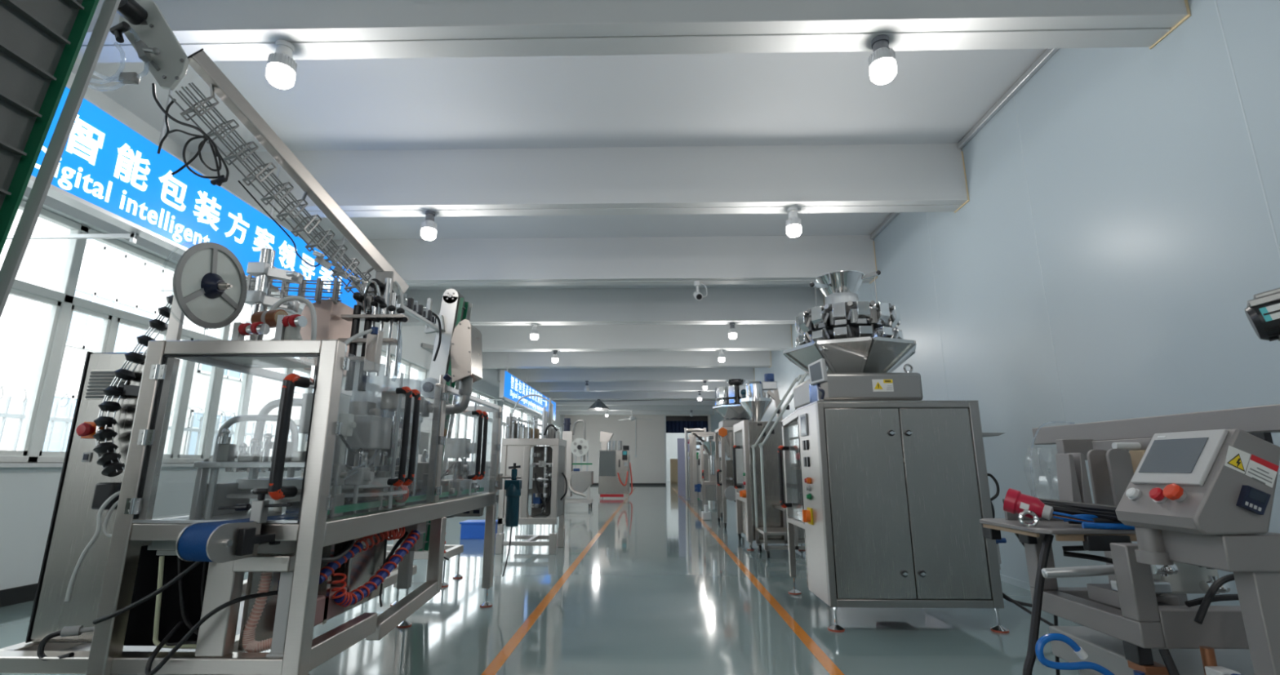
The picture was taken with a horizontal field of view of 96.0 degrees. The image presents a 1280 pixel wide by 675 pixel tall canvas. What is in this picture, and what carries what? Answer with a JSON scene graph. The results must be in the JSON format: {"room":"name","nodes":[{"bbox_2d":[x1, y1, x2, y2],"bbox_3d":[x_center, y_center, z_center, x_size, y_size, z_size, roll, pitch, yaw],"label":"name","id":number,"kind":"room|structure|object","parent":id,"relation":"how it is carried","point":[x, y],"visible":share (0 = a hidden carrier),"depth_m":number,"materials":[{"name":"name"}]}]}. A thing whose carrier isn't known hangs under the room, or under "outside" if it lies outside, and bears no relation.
{"room":"processing plant","nodes":[
{"label":"processing plant","id":0,"kind":"room"},
{"bbox_2d":[0,71,564,590],"bbox_3d":[-5.046,1.806,13.543,0.280,4.550,41.000,0,-13,1],"label":"wall","id":1,"kind":"structure","parent":0,"point":[28,495],"depth_m":5.54,"materials":[{"name":"white paint"}]},
{"bbox_2d":[0,200,417,467],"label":"window","id":2,"kind":"structure","parent":1,"relation":"in","point":[63,301],"depth_m":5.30,"materials":[{"name":"white"}]},
{"bbox_2d":[0,488,532,607],"bbox_3d":[-4.896,3.963,13.061,0.020,0.130,41.000,0,-13,1],"label":"baseboard","id":3,"kind":"structure","parent":1,"relation":"attached to","point":[16,595],"depth_m":4.70,"materials":[{"name":"black"}]},
{"bbox_2d":[381,351,426,399],"bbox_3d":[-5.000,1.527,11.862,0.215,2.195,2.860,0,-13,1],"label":"window","id":4,"kind":"structure","parent":1,"relation":"in","point":[407,366],"depth_m":12.47,"materials":[{"name":"white"}]},
{"bbox_2d":[442,389,494,466],"bbox_3d":[-4.896,2.568,16.547,0.215,2.195,5.260,0,-13,1],"label":"window","id":5,"kind":"structure","parent":1,"relation":"in","point":[466,415],"depth_m":17.17,"materials":[{"name":"white"}]},
{"bbox_2d":[499,402,532,466],"bbox_3d":[-4.766,3.869,22.403,0.215,2.195,5.260,0,-13,1],"label":"window","id":6,"kind":"structure","parent":1,"relation":"in","point":[504,424],"depth_m":21.72,"materials":[{"name":"white"}]},
{"bbox_2d":[553,399,715,401],"bbox_3d":[-0.422,2.612,23.918,8.481,0.083,0.040,0,-13,1],"label":"beam","id":7,"kind":"structure","parent":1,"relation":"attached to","point":[651,399],"depth_m":23.89,"materials":[{"name":"grey"}]},
{"bbox_2d":[0,480,1083,674],"bbox_3d":[-0.509,5.079,17.326,9.200,0.202,50.000,0,-13,1],"label":"floor","id":8,"kind":"structure","parent":0,"point":[641,584],"depth_m":4.25,"materials":[{"name":"grey paint"}]},
{"bbox_2d":[0,0,120,317],"bbox_3d":[-2.459,-0.254,1.792,0.939,3.539,0.490,0,-13,1],"label":"metal post","id":9,"kind":"object","parent":8,"relation":"on","point":[41,41],"visible":1,"depth_m":2.07,"materials":[{"name":"silver metal"}]},
{"bbox_2d":[0,248,502,674],"bbox_3d":[-1.831,0.790,3.556,1.357,2.200,2.792,0,-13,1],"label":"machine","id":10,"kind":"object","parent":8,"relation":"on","point":[159,612],"visible":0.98,"depth_m":2.41,"materials":[{"name":"metal"}]},
{"bbox_2d":[36,625,94,661],"bbox_3d":[-2.199,1.179,2.224,0.187,0.114,0.099,0,-13,1],"label":"cable","id":11,"kind":"object","parent":10,"relation":"on","point":[68,631],"visible":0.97,"depth_m":2.22,"materials":[{"name":"grey"}]},
{"bbox_2d":[64,491,119,601],"bbox_3d":[-2.155,0.823,2.300,0.153,0.423,0.068,8,-15,-32],"label":"hose","id":12,"kind":"object","parent":10,"relation":"hanging from","point":[105,504],"visible":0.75,"depth_m":2.30,"materials":[{"name":"white plastic"}]},
{"bbox_2d":[25,351,180,643],"bbox_3d":[-2.338,0.663,2.511,0.288,1.205,0.232,0,-13,1],"label":"cabinet","id":13,"kind":"object","parent":10,"relation":"on","point":[82,489],"visible":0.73,"depth_m":2.44,"materials":[{"name":"metal"}]},
{"bbox_2d":[75,422,102,438],"bbox_3d":[-2.384,0.398,2.484,0.075,0.070,0.062,0,-13,1],"label":"button","id":14,"kind":"object","parent":13,"relation":"attached to","point":[86,429],"depth_m":2.47,"materials":[{"name":"red plastic"}]},
{"bbox_2d":[84,369,128,399],"bbox_3d":[-2.358,0.208,2.550,0.175,0.130,0.016,0,-13,1],"label":"vent","id":15,"kind":"object","parent":13,"relation":"attached to","point":[97,380],"depth_m":2.55,"materials":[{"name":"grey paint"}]},
{"bbox_2d":[93,295,173,476],"bbox_3d":[-2.208,0.191,2.533,0.240,0.819,0.197,0,-13,1],"label":"guide","id":16,"kind":"object","parent":13,"relation":"attached to","point":[128,390],"depth_m":2.48,"materials":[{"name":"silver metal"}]},
{"bbox_2d":[165,241,247,341],"bbox_3d":[-1.988,-0.191,2.622,0.248,0.501,0.391,-7,-14,28],"label":"reel","id":17,"kind":"object","parent":10,"relation":"attached to","point":[209,281],"visible":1,"depth_m":2.60,"materials":[{"name":"white"}]},
{"bbox_2d":[175,488,298,563],"bbox_3d":[-1.469,0.716,2.243,0.269,0.252,0.499,-5,-13,20],"label":"conveyor","id":18,"kind":"object","parent":10,"relation":"attached to","point":[221,541],"visible":0.88,"depth_m":2.09,"materials":[{"name":"blue"}]},
{"bbox_2d":[91,0,408,302],"bbox_3d":[-1.824,-0.902,3.019,0.438,1.235,1.567,-8,-15,32],"label":"cable tray","id":19,"kind":"object","parent":10,"relation":"attached to","point":[142,22],"visible":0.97,"depth_m":2.77,"materials":[{"name":"metal"}]},
{"bbox_2d":[249,309,288,340],"bbox_3d":[-1.770,-0.021,2.747,0.214,0.223,0.086,-4,-13,17],"label":"roll","id":20,"kind":"object","parent":10,"relation":"on","point":[269,317],"visible":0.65,"depth_m":2.73,"materials":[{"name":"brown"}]},
{"bbox_2d":[245,275,343,304],"bbox_3d":[-1.902,-0.268,3.047,0.598,0.134,0.166,1,-13,-6],"label":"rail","id":21,"kind":"object","parent":10,"relation":"attached to","point":[285,287],"visible":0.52,"depth_m":3.08,"materials":[{"name":"grey metal"}]},
{"bbox_2d":[320,539,355,563],"bbox_3d":[-1.323,0.917,2.501,0.041,0.100,0.314,-1,-13,5],"label":"hose","id":22,"kind":"object","parent":10,"relation":"attached to","point":[346,550],"visible":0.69,"depth_m":2.51,"materials":[{"name":"grey plastic"}]},
{"bbox_2d":[318,527,405,584],"bbox_3d":[-1.385,1.064,2.872,0.079,0.208,0.595,-3,-13,13],"label":"hose","id":23,"kind":"object","parent":10,"relation":"attached to","point":[331,567],"visible":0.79,"depth_m":2.82,"materials":[{"name":"blue"}]},
{"bbox_2d":[331,529,419,607],"bbox_3d":[-1.361,1.195,3.016,0.068,0.288,0.724,-2,-13,8],"label":"hose","id":24,"kind":"object","parent":10,"relation":"attached to","point":[342,597],"visible":1,"depth_m":2.92,"materials":[{"name":"blue plastic"}]},
{"bbox_2d":[379,531,408,568],"bbox_3d":[-1.387,1.198,3.298,0.038,0.248,0.353,-1,-13,5],"label":"hose","id":25,"kind":"object","parent":10,"relation":"hanging from","point":[400,540],"visible":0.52,"depth_m":3.26,"materials":[{"name":"black rubber"}]},
{"bbox_2d":[427,319,482,414],"bbox_3d":[-1.223,0.192,3.772,0.292,0.605,0.437,0,-13,1],"label":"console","id":26,"kind":"object","parent":10,"relation":"attached to","point":[466,353],"visible":0.87,"depth_m":3.75,"materials":[{"name":"silver metal"}]},
{"bbox_2d":[444,507,484,560],"bbox_3d":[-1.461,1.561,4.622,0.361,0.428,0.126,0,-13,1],"label":"table","id":27,"kind":"object","parent":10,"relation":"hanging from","point":[479,512],"visible":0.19,"depth_m":4.61,"materials":[{"name":"grey metal"}]},
{"bbox_2d":[497,462,522,577],"bbox_3d":[-1.113,1.532,4.864,0.195,0.922,0.140,0,-13,1],"label":"filter","id":28,"kind":"object","parent":10,"relation":"attached to","point":[513,486],"visible":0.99,"depth_m":4.86,"materials":[{"name":"teal glass"}]},
{"bbox_2d":[505,484,521,526],"bbox_3d":[-1.080,1.415,4.894,0.130,0.360,0.130,0,-13,1],"label":"bowl","id":29,"kind":"object","parent":28,"relation":"on","point":[513,492],"depth_m":4.85,"materials":[{"name":"teal plastic"}]},
{"bbox_2d":[386,288,472,587],"bbox_3d":[-2.203,0.937,5.849,0.838,2.908,0.608,0,-13,1],"label":"machine","id":30,"kind":"object","parent":8,"relation":"on","point":[454,308],"visible":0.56,"depth_m":5.86,"materials":[{"name":"silver metal"}]},
{"bbox_2d":[391,289,441,361],"bbox_3d":[-2.034,-0.150,5.279,0.181,0.590,1.173,0,-13,1],"label":"guide arm","id":31,"kind":"object","parent":30,"relation":"attached to","point":[412,308],"visible":0.83,"depth_m":5.23,"materials":[{"name":"silver metal"}]},
{"bbox_2d":[459,520,497,539],"bbox_3d":[-2.495,3.003,9.020,0.540,0.250,0.430,0,-13,1],"label":"crate","id":32,"kind":"object","parent":8,"relation":"on","point":[470,529],"visible":0.54,"depth_m":8.83,"materials":[{"name":"blue plastic"}]},
{"bbox_2d":[494,394,567,554],"bbox_3d":[-1.407,1.818,7.886,0.856,2.072,0.740,0,-13,1],"label":"machine","id":33,"kind":"object","parent":8,"relation":"on","point":[549,482],"visible":1,"depth_m":7.62,"materials":[{"name":"metal"}]},
{"bbox_2d":[562,417,594,508],"bbox_3d":[-1.691,3.373,15.523,0.870,2.350,0.670,0,-13,1],"label":"machine","id":34,"kind":"object","parent":8,"relation":"on","point":[578,482],"visible":0.74,"depth_m":15.23,"materials":[{"name":"metal"}]},
{"bbox_2d":[570,438,588,456],"bbox_3d":[-1.589,2.905,15.241,0.368,0.480,0.367,-12,-17,44],"label":"reel","id":35,"kind":"object","parent":34,"relation":"attached to","point":[579,446],"visible":1,"depth_m":15.22,"materials":[{"name":"white plastic"}]},
{"bbox_2d":[598,431,632,498],"bbox_3d":[-0.827,4.470,20.300,1.165,2.279,1.074,0,-13,1],"label":"machine","id":36,"kind":"object","parent":8,"relation":"on","point":[615,472],"visible":1,"depth_m":19.81,"materials":[{"name":"metal"}]},
{"bbox_2d":[670,458,677,484],"bbox_3d":[2.123,8.322,35.836,0.450,1.500,0.750,0,-13,1],"label":"storage box","id":37,"kind":"object","parent":8,"relation":"on","point":[673,462],"visible":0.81,"depth_m":35.49,"materials":[{"name":"beige cardboard"}]},
{"bbox_2d":[677,438,689,496],"bbox_3d":[1.718,4.827,21.492,0.620,2.100,0.120,0,-13,1],"label":"panel","id":38,"kind":"object","parent":8,"relation":"on","point":[681,442],"visible":0.44,"depth_m":21.45,"materials":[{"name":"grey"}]},
{"bbox_2d":[684,427,706,499],"bbox_3d":[1.868,4.256,19.531,0.756,2.325,0.950,0,-13,1],"label":"machine","id":39,"kind":"object","parent":8,"relation":"on","point":[686,430],"visible":0.39,"depth_m":19.16,"materials":[{"name":"metal"}]},
{"bbox_2d":[688,431,722,506],"bbox_3d":[1.899,3.820,16.797,0.850,2.030,1.575,0,-13,1],"label":"machine","id":40,"kind":"object","parent":8,"relation":"on","point":[710,490],"visible":0.52,"depth_m":16.19,"materials":[{"name":"metal"}]},
{"bbox_2d":[701,504,711,519],"bbox_3d":[1.382,3.644,12.019,0.180,0.300,0.300,0,-13,1],"label":"canister","id":41,"kind":"object","parent":8,"relation":"on","point":[705,514],"visible":1,"depth_m":11.87,"materials":[{"name":"white plastic"}]},
{"bbox_2d":[699,441,726,516],"bbox_3d":[1.693,3.172,12.936,0.648,1.620,0.600,0,-13,1],"label":"machine","id":42,"kind":"object","parent":8,"relation":"on","point":[709,446],"visible":0.8,"depth_m":12.89,"materials":[{"name":"metal"}]},
{"bbox_2d":[715,426,735,528],"bbox_3d":[1.798,2.627,10.900,0.751,1.800,1.394,0,-13,1],"label":"machine","id":43,"kind":"object","parent":8,"relation":"on","point":[727,489],"visible":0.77,"depth_m":10.65,"materials":[{"name":"metal"}]},
{"bbox_2d":[712,378,751,428],"bbox_3d":[1.907,1.318,11.346,0.878,0.950,0.878,-5,-14,23],"label":"multihead weigher","id":44,"kind":"object","parent":43,"relation":"on","point":[727,405],"visible":0.64,"depth_m":11.06,"materials":[{"name":"silver metal"}]},
{"bbox_2d":[732,420,804,551],"bbox_3d":[1.790,2.103,8.357,0.893,1.720,1.098,0,-13,1],"label":"machine","id":45,"kind":"object","parent":8,"relation":"on","point":[746,433],"visible":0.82,"depth_m":7.90,"materials":[{"name":"metal"}]},
{"bbox_2d":[739,373,783,421],"bbox_3d":[1.799,0.928,8.688,0.607,0.763,0.490,-8,-15,32],"label":"cabinet filler","id":46,"kind":"object","parent":45,"relation":"on","point":[753,400],"visible":0.88,"depth_m":8.63,"materials":[{"name":"silver metal"}]},
{"bbox_2d":[750,372,808,558],"bbox_3d":[1.904,1.601,7.527,0.806,2.340,0.619,0,-13,1],"label":"steps","id":47,"kind":"structure","parent":8,"relation":"on","point":[765,531],"depth_m":7.38,"materials":[{"name":"grey metal"}]},
{"bbox_2d":[777,400,1008,633],"bbox_3d":[2.037,1.360,4.662,1.635,1.567,1.271,0,-13,1],"label":"machine","id":48,"kind":"object","parent":8,"relation":"on","point":[895,495],"visible":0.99,"depth_m":4.10,"materials":[{"name":"silver metal"}]},
{"bbox_2d":[802,507,813,524],"bbox_3d":[1.286,1.376,4.440,0.060,0.120,0.120,0,-13,1],"label":"switch","id":49,"kind":"object","parent":48,"relation":"attached to","point":[807,515],"depth_m":4.42,"materials":[{"name":"orange plastic"}]},
{"bbox_2d":[808,383,817,403],"bbox_3d":[1.378,0.442,4.512,0.099,0.160,0.148,-5,-13,21],"label":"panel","id":50,"kind":"object","parent":48,"relation":"on","point":[812,388],"visible":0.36,"depth_m":4.47,"materials":[{"name":"blue plastic"}]},
{"bbox_2d":[808,358,827,400],"bbox_3d":[1.361,0.329,4.399,0.131,0.332,0.131,0,-13,1],"label":"screen","id":51,"kind":"object","parent":48,"relation":"on","point":[817,369],"visible":0.98,"depth_m":4.38,"materials":[{"name":"grey plastic"}]},
{"bbox_2d":[782,270,923,409],"bbox_3d":[1.886,0.041,5.226,1.116,1.254,1.116,4,-13,-18],"label":"multihead weigher","id":52,"kind":"object","parent":48,"relation":"on","point":[860,344],"visible":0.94,"depth_m":4.85,"materials":[{"name":"silver metal"}]},
{"bbox_2d":[982,432,1005,437],"bbox_3d":[2.672,0.787,4.633,0.359,0.030,0.300,0,-13,1],"label":"shelf","id":53,"kind":"object","parent":48,"relation":"attached to","point":[984,434],"depth_m":4.49,"materials":[{"name":"grey metal"}]},
{"bbox_2d":[1002,592,1053,626],"bbox_3d":[2.736,1.699,3.149,0.498,0.249,1.810,0,-13,1],"label":"cable","id":54,"kind":"object","parent":8,"relation":"on","point":[1004,595],"visible":0.3,"depth_m":3.90,"materials":[{"name":"black rubber"}]},
{"bbox_2d":[979,404,1279,674],"bbox_3d":[1.611,0.755,1.784,0.861,1.500,1.480,0,-13,1],"label":"machine","id":55,"kind":"object","parent":8,"relation":"on","point":[1197,490],"visible":0.97,"depth_m":1.55,"materials":[{"name":"grey metal"}]},
{"bbox_2d":[1022,533,1053,674],"bbox_3d":[1.170,1.052,1.718,0.303,0.890,0.048,2,-13,-7],"label":"table leg","id":56,"kind":"object","parent":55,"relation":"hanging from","point":[1029,661],"visible":0.95,"depth_m":1.77,"materials":[{"name":"black metal"}]},
{"bbox_2d":[1003,488,1094,522],"bbox_3d":[1.387,0.551,1.880,0.349,0.111,0.094,-6,-14,26],"label":"plug","id":57,"kind":"object","parent":55,"relation":"on","point":[1015,502],"visible":0.7,"depth_m":1.89,"materials":[{"name":"red plastic"}]},
{"bbox_2d":[979,518,1135,534],"bbox_3d":[1.422,0.640,1.960,0.365,0.014,0.395,0,-13,1],"label":"tray","id":58,"kind":"object","parent":55,"relation":"on","point":[1053,526],"depth_m":1.88,"materials":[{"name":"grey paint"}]},
{"bbox_2d":[1041,501,1116,516],"bbox_3d":[1.442,0.560,1.860,0.069,0.051,0.436,9,-15,-34],"label":"cable","id":59,"kind":"object","parent":55,"relation":"on","point":[1100,513],"visible":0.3,"depth_m":1.86,"materials":[{"name":"black rubber"}]},
{"bbox_2d":[1002,497,1117,512],"bbox_3d":[1.432,0.555,1.885,0.068,0.049,0.442,8,-15,-34],"label":"cable","id":60,"kind":"object","parent":59,"relation":"on","point":[1102,508],"visible":0.35,"depth_m":1.87,"materials":[{"name":"black rubber"}]},
{"bbox_2d":[1045,504,1119,521],"bbox_3d":[1.452,0.564,1.835,0.070,0.057,0.431,9,-15,-35],"label":"cable","id":61,"kind":"object","parent":55,"relation":"on","point":[1064,510],"visible":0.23,"depth_m":1.89,"materials":[{"name":"black rubber"}]},
{"bbox_2d":[1068,517,1121,524],"bbox_3d":[1.466,0.585,1.831,0.173,0.024,0.042,-8,-15,33],"label":"cable","id":62,"kind":"object","parent":55,"relation":"on","point":[1097,520],"visible":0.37,"depth_m":1.82,"materials":[{"name":"blue plastic"}]},
{"bbox_2d":[1081,522,1134,529],"bbox_3d":[1.460,0.584,1.782,0.162,0.020,0.023,-2,-13,8],"label":"tube","id":63,"kind":"object","parent":55,"relation":"on","point":[1084,525],"visible":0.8,"depth_m":1.78,"materials":[{"name":"blue plastic"}]},
{"bbox_2d":[1122,640,1168,674],"bbox_3d":[1.369,0.937,1.554,0.087,0.205,0.062,0,-13,1],"label":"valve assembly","id":64,"kind":"object","parent":55,"relation":"attached to","point":[1140,660],"visible":0.86,"depth_m":1.55,"materials":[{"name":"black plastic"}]},
{"bbox_2d":[1035,633,1114,674],"bbox_3d":[1.175,0.868,1.544,0.219,0.137,0.022,0,-13,1],"label":"hose","id":65,"kind":"object","parent":64,"relation":"attached to","point":[1042,641],"visible":1,"depth_m":1.54,"materials":[{"name":"blue plastic"}]},
{"bbox_2d":[1158,648,1179,674],"bbox_3d":[1.315,1.106,1.383,0.177,0.625,0.070,7,-14,-28],"label":"cable","id":66,"kind":"object","parent":55,"relation":"hanging from","point":[1165,654],"visible":1,"depth_m":1.49,"materials":[{"name":"black rubber"}]},
{"bbox_2d":[1235,484,1271,515],"bbox_3d":[1.400,0.371,1.315,0.072,0.065,0.012,0,-13,1],"label":"digital controller","id":67,"kind":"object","parent":55,"relation":"on","point":[1243,497],"depth_m":1.31,"materials":[{"name":"blue plastic"}]},
{"bbox_2d":[1244,287,1279,341],"bbox_3d":[1.533,-0.079,1.272,0.094,0.167,0.274,12,-17,-43],"label":"monitor","id":68,"kind":"object","parent":55,"relation":"attached to","point":[1262,312],"visible":1,"depth_m":1.32,"materials":[{"name":"black plastic"}]},
{"bbox_2d":[71,48,1047,289],"bbox_3d":[-0.509,0.443,18.356,9.200,0.200,50.000,0,-13,1],"label":"ceiling","id":69,"kind":"structure","parent":0,"point":[937,96],"depth_m":5.68,"materials":[{"name":"paint"}]},
{"bbox_2d":[6,84,362,323],"bbox_3d":[-4.488,-1.439,5.466,1.208,1.720,5.190,0,-13,1],"label":"sign","id":70,"kind":"object","parent":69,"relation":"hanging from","point":[108,171],"visible":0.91,"depth_m":4.66,"materials":[{"name":"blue plastic"}]},
{"bbox_2d":[266,39,297,88],"bbox_3d":[-2.397,-1.826,3.861,0.168,0.307,0.168,0,-13,1],"label":"bulb","id":71,"kind":"object","parent":69,"relation":"hanging from","point":[281,69],"visible":1,"depth_m":3.81,"materials":[{"name":"white plastic"}]},
{"bbox_2d":[266,52,297,74],"bbox_3d":[-2.397,-1.839,3.864,0.166,0.112,0.166,0,-13,1],"label":"socket","id":72,"kind":"object","parent":71,"relation":"in","point":[284,60],"depth_m":3.80,"materials":[{"name":"grey plastic"}]},
{"bbox_2d":[420,209,437,240],"bbox_3d":[-2.350,-1.246,6.426,0.168,0.327,0.168,0,-13,1],"label":"bulb","id":73,"kind":"object","parent":69,"relation":"hanging from","point":[428,228],"visible":1,"depth_m":6.37,"materials":[{"name":"grey glass"}]},
{"bbox_2d":[421,219,437,230],"bbox_3d":[-2.350,-1.249,6.426,0.166,0.112,0.166,0,-13,1],"label":"socket","id":74,"kind":"object","parent":73,"relation":"in","point":[428,224],"depth_m":6.36,"materials":[{"name":"grey plastic"}]},
{"bbox_2d":[483,351,555,421],"bbox_3d":[-4.174,1.749,19.787,1.200,1.730,8.440,0,-13,1],"label":"sign","id":75,"kind":"object","parent":69,"relation":"hanging from","point":[512,388],"visible":0.92,"depth_m":17.69,"materials":[{"name":"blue plastic"}]},
{"bbox_2d":[529,324,538,340],"bbox_3d":[-2.116,-0.108,11.547,0.168,0.327,0.168,0,-13,1],"label":"bulb","id":76,"kind":"object","parent":69,"relation":"hanging from","point":[534,334],"visible":1,"depth_m":11.49,"materials":[{"name":"white glass"}]},
{"bbox_2d":[588,399,608,410],"bbox_3d":[-1.766,2.862,24.609,0.900,0.510,0.900,0,-13,1],"label":"pendant lamp","id":77,"kind":"object","parent":69,"relation":"hanging from","point":[598,406],"visible":0.94,"depth_m":24.40,"materials":[{"name":"grey metal"}]},
{"bbox_2d":[564,414,711,483],"bbox_3d":[-0.260,6.253,33.556,9.000,4.550,0.200,0,-13,1],"label":"wall","id":78,"kind":"structure","parent":0,"point":[649,465],"depth_m":33.55,"materials":[{"name":"white paint"}]},
{"bbox_2d":[666,432,700,480],"bbox_3d":[0.035,8.205,42.338,9.200,4.550,0.200,0,-13,1],"label":"wall","id":79,"kind":"structure","parent":0,"point":[671,437],"depth_m":42.22,"materials":[{"name":"white paint"}]},
{"bbox_2d":[666,416,707,421],"bbox_3d":[2.902,4.563,34.476,3.700,0.850,0.200,0,-13,1],"label":"lintel beam","id":80,"kind":"structure","parent":0,"point":[668,418],"depth_m":34.32,"materials":[{"name":"black"}]},
{"bbox_2d":[785,206,801,237],"bbox_3d":[1.689,-1.265,6.340,0.168,0.327,0.168,0,-13,1],"label":"bulb","id":81,"kind":"object","parent":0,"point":[793,224],"visible":1,"depth_m":6.28,"materials":[{"name":"white glass"}]},
{"bbox_2d":[711,0,1279,605],"bbox_3d":[3.766,1.764,13.357,0.153,4.550,41.000,0,-13,1],"label":"wall","id":82,"kind":"structure","parent":0,"point":[1112,242],"depth_m":4.33,"materials":[{"name":"grey paint"}]},
{"bbox_2d":[188,143,968,217],"bbox_3d":[-0.772,-1.744,6.471,8.598,0.688,0.300,0,-13,1],"label":"beam","id":83,"kind":"structure","parent":82,"relation":"attached to","point":[898,177],"depth_m":6.33,"materials":[{"name":"white paint"}]},
{"bbox_2d":[320,235,877,286],"bbox_3d":[-0.716,-1.184,8.989,8.598,0.688,0.300,0,-13,1],"label":"beam","id":84,"kind":"structure","parent":82,"relation":"attached to","point":[735,260],"depth_m":8.85,"materials":[{"name":"white paint"}]},
{"bbox_2d":[392,287,824,325],"bbox_3d":[-0.659,-0.610,11.575,8.598,0.688,0.300,0,-13,1],"label":"beam","id":85,"kind":"structure","parent":82,"relation":"attached to","point":[758,305],"depth_m":11.43,"materials":[{"name":"white paint"}]},
{"bbox_2d":[497,368,755,382],"bbox_3d":[-0.484,1.136,19.431,8.598,0.688,0.300,0,-13,1],"label":"beam","id":86,"kind":"structure","parent":82,"relation":"attached to","point":[538,375],"depth_m":19.27,"materials":[{"name":"white paint"}]},
{"bbox_2d":[524,381,728,391],"bbox_3d":[-0.426,1.722,22.066,8.598,0.688,0.300,0,-13,1],"label":"beam","id":87,"kind":"structure","parent":82,"relation":"attached to","point":[636,386],"depth_m":21.90,"materials":[{"name":"white paint"}]},
{"bbox_2d":[482,351,771,368],"bbox_3d":[-0.544,0.540,16.747,8.598,0.688,0.300,0,-13,1],"label":"beam","id":88,"kind":"structure","parent":82,"relation":"attached to","point":[602,359],"depth_m":16.59,"materials":[{"name":"white paint"}]},
{"bbox_2d":[539,391,715,399],"bbox_3d":[-0.367,2.307,24.701,8.598,0.688,0.300,0,-13,1],"label":"beam","id":89,"kind":"structure","parent":82,"relation":"attached to","point":[711,394],"depth_m":24.54,"materials":[{"name":"white paint"}]},
{"bbox_2d":[75,0,1191,62],"bbox_3d":[-0.829,-2.308,3.933,8.598,0.688,0.300,0,-13,1],"label":"beam","id":90,"kind":"structure","parent":82,"relation":"attached to","point":[227,30],"depth_m":3.77,"materials":[{"name":"white paint"}]},
{"bbox_2d":[473,324,792,351],"bbox_3d":[-0.599,-0.013,14.259,8.598,0.688,0.300,0,-13,1],"label":"beam","id":91,"kind":"structure","parent":82,"relation":"attached to","point":[714,337],"depth_m":14.11,"materials":[{"name":"white paint"}]},
{"bbox_2d":[551,399,715,405],"bbox_3d":[-0.311,2.871,27.239,8.598,0.688,0.300,0,-13,1],"label":"beam","id":92,"kind":"structure","parent":82,"relation":"attached to","point":[660,402],"depth_m":27.06,"materials":[{"name":"white paint"}]},
{"bbox_2d":[555,405,715,410],"bbox_3d":[-0.255,3.435,29.776,8.598,0.688,0.300,0,-13,1],"label":"beam","id":93,"kind":"structure","parent":82,"relation":"attached to","point":[557,407],"depth_m":29.60,"materials":[{"name":"white paint"}]},
{"bbox_2d":[559,410,714,414],"bbox_3d":[-0.200,3.977,32.216,8.598,0.688,0.300,0,-13,1],"label":"beam","id":94,"kind":"structure","parent":82,"relation":"attached to","point":[561,412],"depth_m":32.02,"materials":[{"name":"white paint"}]},
{"bbox_2d":[693,280,707,300],"bbox_3d":[0.893,-0.711,8.831,0.203,0.324,0.216,-11,-16,40],"label":"security camera","id":95,"kind":"object","parent":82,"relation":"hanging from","point":[698,295],"visible":1,"depth_m":8.83,"materials":[{"name":"white plastic"}]},
{"bbox_2d":[728,322,737,339],"bbox_3d":[1.843,-0.127,11.463,0.168,0.327,0.168,0,-13,1],"label":"bulb","id":96,"kind":"object","parent":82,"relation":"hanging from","point":[732,332],"visible":1,"depth_m":11.40,"materials":[{"name":"grey glass"}]},
{"bbox_2d":[867,34,896,84],"bbox_3d":[1.603,-1.837,3.815,0.168,0.307,0.168,0,-13,1],"label":"bulb","id":97,"kind":"object","parent":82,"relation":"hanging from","point":[882,61],"visible":1,"depth_m":3.76,"materials":[{"name":"white glass"}]},
{"bbox_2d":[870,48,1059,239],"bbox_3d":[3.667,-0.419,13.844,0.050,0.065,41.000,0,-13,1],"label":"trim","id":98,"kind":"structure","parent":82,"relation":"attached to","point":[1048,53],"depth_m":5.53,"materials":[{"name":"silver metal"}]},
{"bbox_2d":[1000,574,1031,591],"bbox_3d":[3.686,3.956,12.871,0.012,0.060,41.000,0,-13,1],"label":"baseboard","id":99,"kind":"structure","parent":82,"relation":"attached to","point":[1005,579],"depth_m":5.38,"materials":[{"name":"grey"}]},
{"bbox_3d":[4.434,7.186,37.753,0.200,4.550,9.000,0,-13,1],"label":"wall","id":100,"kind":"structure","parent":0,"visible":0},
{"bbox_2d":[666,421,707,433],"bbox_3d":[2.882,5.340,34.519,3.450,0.750,0.120,0,-13,1],"label":"curtain","id":101,"kind":"object","parent":100,"relation":"hanging from","point":[671,426],"visible":0.5,"depth_m":34.52,"materials":[{"name":"blue fabric"}]},
{"bbox_3d":[-22.409,4.727,14.817,34.520,0.200,80.000,0,-13,1],"label":"ground","id":102,"kind":"structure","parent":0,"visible":0},
{"bbox_2d":[0,383,453,461],"bbox_3d":[-8.902,2.403,10.420,0.536,2.429,33.015,0,-13,1],"label":"fence","id":103,"kind":"object","parent":102,"relation":"on","point":[6,415],"visible":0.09,"depth_m":8.80,"materials":[{"name":"silver metal"}]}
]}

